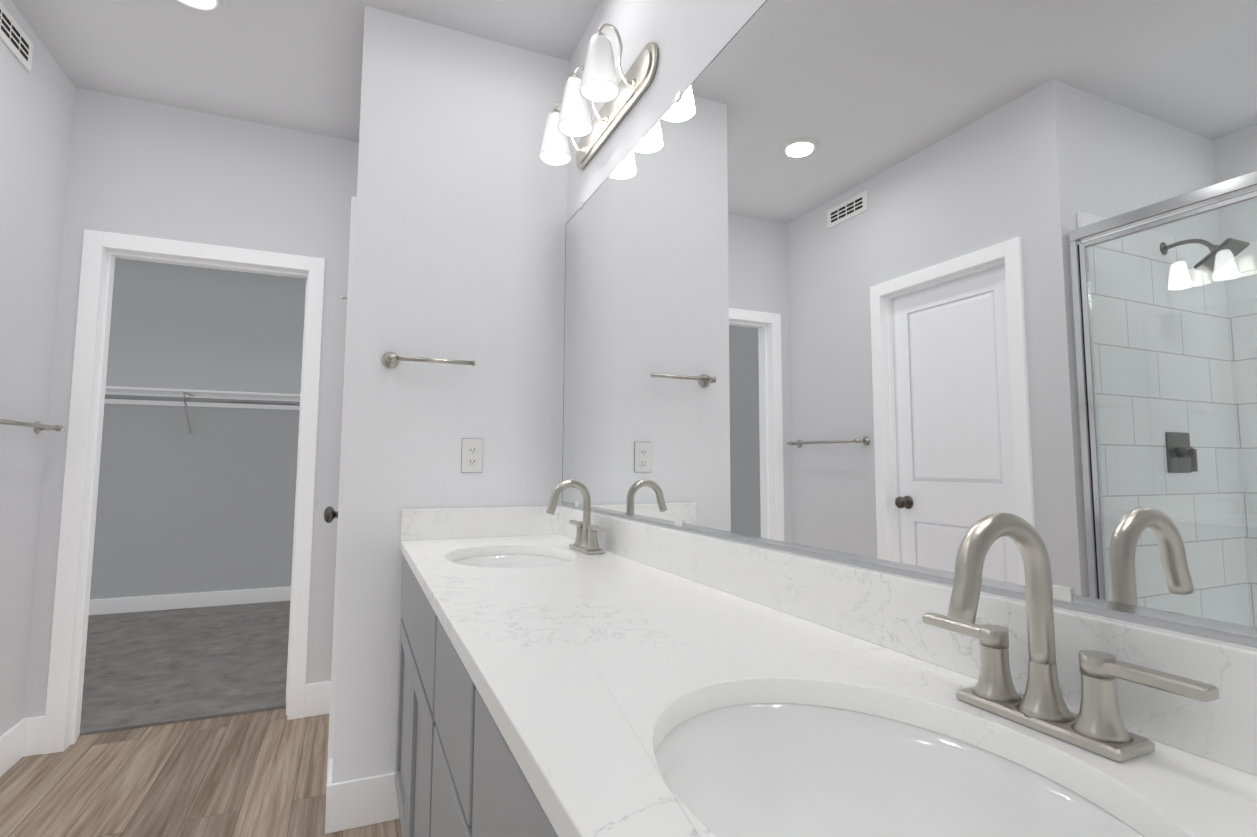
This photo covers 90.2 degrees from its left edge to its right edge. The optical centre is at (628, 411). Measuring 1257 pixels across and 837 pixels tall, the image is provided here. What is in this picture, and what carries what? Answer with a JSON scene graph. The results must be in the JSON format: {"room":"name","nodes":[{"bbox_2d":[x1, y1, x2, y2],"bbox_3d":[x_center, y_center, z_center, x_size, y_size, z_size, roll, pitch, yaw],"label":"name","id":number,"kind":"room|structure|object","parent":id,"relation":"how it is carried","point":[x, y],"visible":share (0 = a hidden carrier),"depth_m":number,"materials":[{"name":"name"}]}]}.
{"room":"bathroom","nodes":[
{"label":"bathroom","id":0,"kind":"room"},
{"bbox_2d":[0,0,74,735],"bbox_3d":[-2.011,-0.082,1.700,0.100,2.665,1.690,2,-5,-24],"label":"wall","id":1,"kind":"structure","parent":0,"point":[36,110],"depth_m":2.30,"materials":[{"name":"white paint"}]},
{"bbox_2d":[0,1,32,72],"bbox_3d":[-2.078,-1.276,2.103,0.008,0.110,0.310,2,-5,-24],"label":"air vent","id":2,"kind":"object","parent":1,"relation":"in","point":[14,38],"visible":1,"depth_m":2.13,"materials":[{"name":"white plastic"}]},
{"bbox_2d":[0,419,63,433],"bbox_3d":[-2.122,0.044,2.167,0.079,0.048,0.610,2,-5,-24],"label":"towel bar","id":3,"kind":"object","parent":1,"relation":"attached to","point":[38,427],"visible":1,"depth_m":2.26,"materials":[{"name":"silver metal"}]},
{"bbox_2d":[0,681,398,833],"bbox_3d":[-1.068,1.144,1.166,1.291,0.140,3.240,2,-5,-24],"label":"baseboard","id":4,"kind":"structure","parent":1,"relation":"attached to","point":[360,802],"depth_m":1.96,"materials":[{"name":"white wood"}]},
{"bbox_2d":[79,601,289,735],"bbox_3d":[-2.402,1.485,3.933,3.450,0.112,2.665,2,-5,-24],"label":"floor","id":5,"kind":"structure","parent":0,"point":[152,668],"depth_m":3.41,"materials":[{"name":"grey carpet"}]},
{"bbox_2d":[23,88,358,717],"bbox_3d":[-2.254,-0.009,2.579,2.023,2.665,0.120,2,-5,-24],"label":"wall","id":6,"kind":"structure","parent":0,"point":[146,169],"depth_m":2.77,"materials":[{"name":"white paint"}]},
{"bbox_2d":[42,229,324,754],"bbox_3d":[-1.859,0.306,2.727,0.890,2.065,0.156,2,-5,-24],"label":"door frame","id":7,"kind":"structure","parent":6,"relation":"attached to","point":[101,251],"depth_m":2.59,"materials":[{"name":"white wood"}]},
{"bbox_2d":[285,280,306,701],"bbox_3d":[-1.635,0.379,3.302,0.158,1.977,0.809,2,-5,-24],"label":"closet door","id":8,"kind":"structure","parent":6,"relation":"in","point":[296,488],"depth_m":2.95,"materials":[{"name":"wood"}]},
{"bbox_2d":[90,258,306,599],"bbox_3d":[-2.817,0.204,5.152,3.070,2.665,0.100,2,-5,-24],"label":"wall","id":9,"kind":"structure","parent":0,"point":[208,505],"depth_m":4.87,"materials":[{"name":"grey paint"}]},
{"bbox_2d":[89,586,290,614],"bbox_3d":[-2.845,1.459,4.973,2.970,0.110,0.016,2,-5,-24],"label":"baseboard","id":10,"kind":"structure","parent":9,"relation":"attached to","point":[165,602],"depth_m":4.74,"materials":[{"name":"white wood"}]},
{"bbox_2d":[104,386,299,433],"bbox_3d":[-2.780,0.032,4.960,2.950,0.318,0.304,2,-5,-24],"label":"closet shelf","id":11,"kind":"object","parent":9,"relation":"attached to","point":[192,399],"visible":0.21,"depth_m":4.77,"materials":[{"name":"white painted wood"},{"name":"metal"}]},
{"bbox_2d":[0,708,401,836],"bbox_3d":[-0.854,1.203,0.419,3.450,0.100,5.035,2,-5,-24],"label":"floor","id":12,"kind":"structure","parent":0,"point":[260,774],"depth_m":2.18,"materials":[{"name":"brown wood"}]},
{"bbox_2d":[395,547,562,836],"bbox_3d":[-0.042,0.795,1.099,0.546,0.834,2.236,2,-5,-24],"label":"bathroom vanity","id":13,"kind":"object","parent":12,"relation":"on","point":[458,773],"depth_m":1.03,"materials":[{"name":"grey paint"}]},
{"bbox_2d":[400,535,1256,836],"bbox_3d":[-0.043,0.363,1.134,0.552,0.030,2.236,2,-5,-24],"label":"countertop","id":14,"kind":"structure","parent":13,"relation":"on","point":[554,649],"depth_m":0.76,"materials":[{"name":"white stone"}]},
{"bbox_2d":[447,547,578,570],"bbox_3d":[-0.324,0.504,1.721,0.388,0.178,0.498,2,-5,-24],"label":"sink","id":15,"kind":"object","parent":14,"relation":"in","point":[506,556],"depth_m":1.92,"materials":[{"name":"white ceramic"}]},
{"bbox_2d":[543,479,606,554],"bbox_3d":[-0.166,0.301,1.808,0.150,0.207,0.272,2,-5,-24],"label":"faucet","id":16,"kind":"object","parent":14,"relation":"on","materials":[{"name":"silver metal"}]},
{"bbox_2d":[611,675,1218,836],"bbox_3d":[0.207,0.405,0.517,0.388,0.178,0.498,2,-5,-24],"label":"sink","id":17,"kind":"object","parent":14,"relation":"in","point":[836,755],"depth_m":0.68,"materials":[{"name":"white ceramic"}]},
{"bbox_2d":[919,512,1226,762],"bbox_3d":[0.365,0.202,0.603,0.150,0.207,0.272,2,-5,-24],"label":"faucet","id":18,"kind":"object","parent":14,"relation":"on","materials":[{"name":"silver metal"}]},
{"bbox_2d":[11,0,601,141],"bbox_3d":[-1.377,-1.453,1.867,3.450,0.100,7.700,2,-5,-24],"label":"ceiling","id":19,"kind":"structure","parent":0,"point":[293,64],"depth_m":2.33,"materials":[{"name":"white paint"}]},
{"bbox_2d":[173,0,224,12],"bbox_3d":[-1.441,-1.380,2.069,0.184,0.011,0.184,2,-5,-24],"label":"recessed light","id":20,"kind":"object","parent":19,"relation":"in","point":[209,6],"visible":1,"depth_m":2.12,"materials":[{"name":"white plastic"}]},
{"bbox_2d":[332,6,568,782],"bbox_3d":[-0.534,-0.031,2.232,0.847,2.665,0.100,2,-5,-24],"label":"wall","id":21,"kind":"structure","parent":0,"point":[461,222],"depth_m":2.16,"materials":[{"name":"white paint"}]},
{"bbox_2d":[381,352,474,367],"bbox_3d":[-0.664,-0.166,2.089,0.294,0.054,0.076,2,-5,-24],"label":"towel bar","id":22,"kind":"object","parent":21,"relation":"attached to","point":[390,360],"visible":1,"depth_m":2.06,"materials":[{"name":"silver metal"}]},
{"bbox_2d":[461,438,482,472],"bbox_3d":[-0.537,0.153,2.155,0.072,0.117,0.008,2,-5,-24],"label":"outlet","id":23,"kind":"object","parent":21,"relation":"attached to","point":[472,456],"visible":1,"depth_m":2.15,"materials":[{"name":"white plastic"}]},
{"bbox_2d":[400,507,542,538],"bbox_3d":[-0.497,0.381,2.146,0.532,0.100,0.020,2,-5,-24],"label":"backsplash","id":24,"kind":"structure","parent":0,"relation":"attached to","point":[443,523],"depth_m":2.12,"materials":[{"name":"white stone"}]},
{"bbox_2d":[567,0,765,221],"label":"wall","id":25,"kind":"structure","parent":0,"point":[691,38],"depth_m":1.71,"materials":[{"name":"white paint"}]},
{"bbox_2d":[539,23,658,169],"bbox_3d":[-0.130,-0.961,1.927,0.178,0.204,0.640,2,-5,-24],"label":"sconce","id":26,"kind":"object","parent":25,"relation":"attached to","point":[597,82],"visible":1,"depth_m":1.86,"materials":[{"name":"white glass"}]},
{"bbox_2d":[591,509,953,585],"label":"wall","id":27,"kind":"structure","parent":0,"point":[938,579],"depth_m":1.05,"materials":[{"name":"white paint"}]},
{"bbox_2d":[561,0,1256,637],"bbox_3d":[0.210,-0.275,1.298,0.009,1.053,2.234,2,-5,-24],"label":"vanity mirror","id":28,"kind":"object","parent":27,"relation":"attached to","point":[921,286],"visible":0.9,"depth_m":0.82,"materials":[{"name":"silver mirror"}]},
{"bbox_2d":[567,512,1256,774],"bbox_3d":[0.201,0.309,1.246,0.020,0.100,2.236,2,-5,-24],"label":"backsplash","id":29,"kind":"structure","parent":0,"relation":"attached to","point":[882,607],"depth_m":0.85,"materials":[{"name":"white stone"}]},
{"bbox_2d":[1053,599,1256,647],"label":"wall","id":30,"kind":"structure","parent":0,"point":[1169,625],"depth_m":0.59,"materials":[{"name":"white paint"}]},
{"bbox_3d":[-1.101,-0.003,2.593,0.100,2.665,1.020,2,-5,-24],"label":"wall","id":31,"kind":"structure","parent":0,"visible":0},
{"bbox_2d":[324,296,346,522],"bbox_3d":[-1.144,0.320,2.500,0.105,1.989,0.637,2,-5,-24],"label":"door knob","id":32,"kind":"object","parent":31,"relation":"in","point":[330,514],"depth_m":2.24,"materials":[{"name":"metal"}]},
{"bbox_2d":[326,196,356,791],"bbox_3d":[-1.086,0.291,2.507,0.118,2.065,0.735,2,-5,-24],"label":"door","id":33,"kind":"structure","parent":31,"relation":"attached to","point":[341,492],"depth_m":2.15,"materials":[{"name":"white wood"}]}
]}

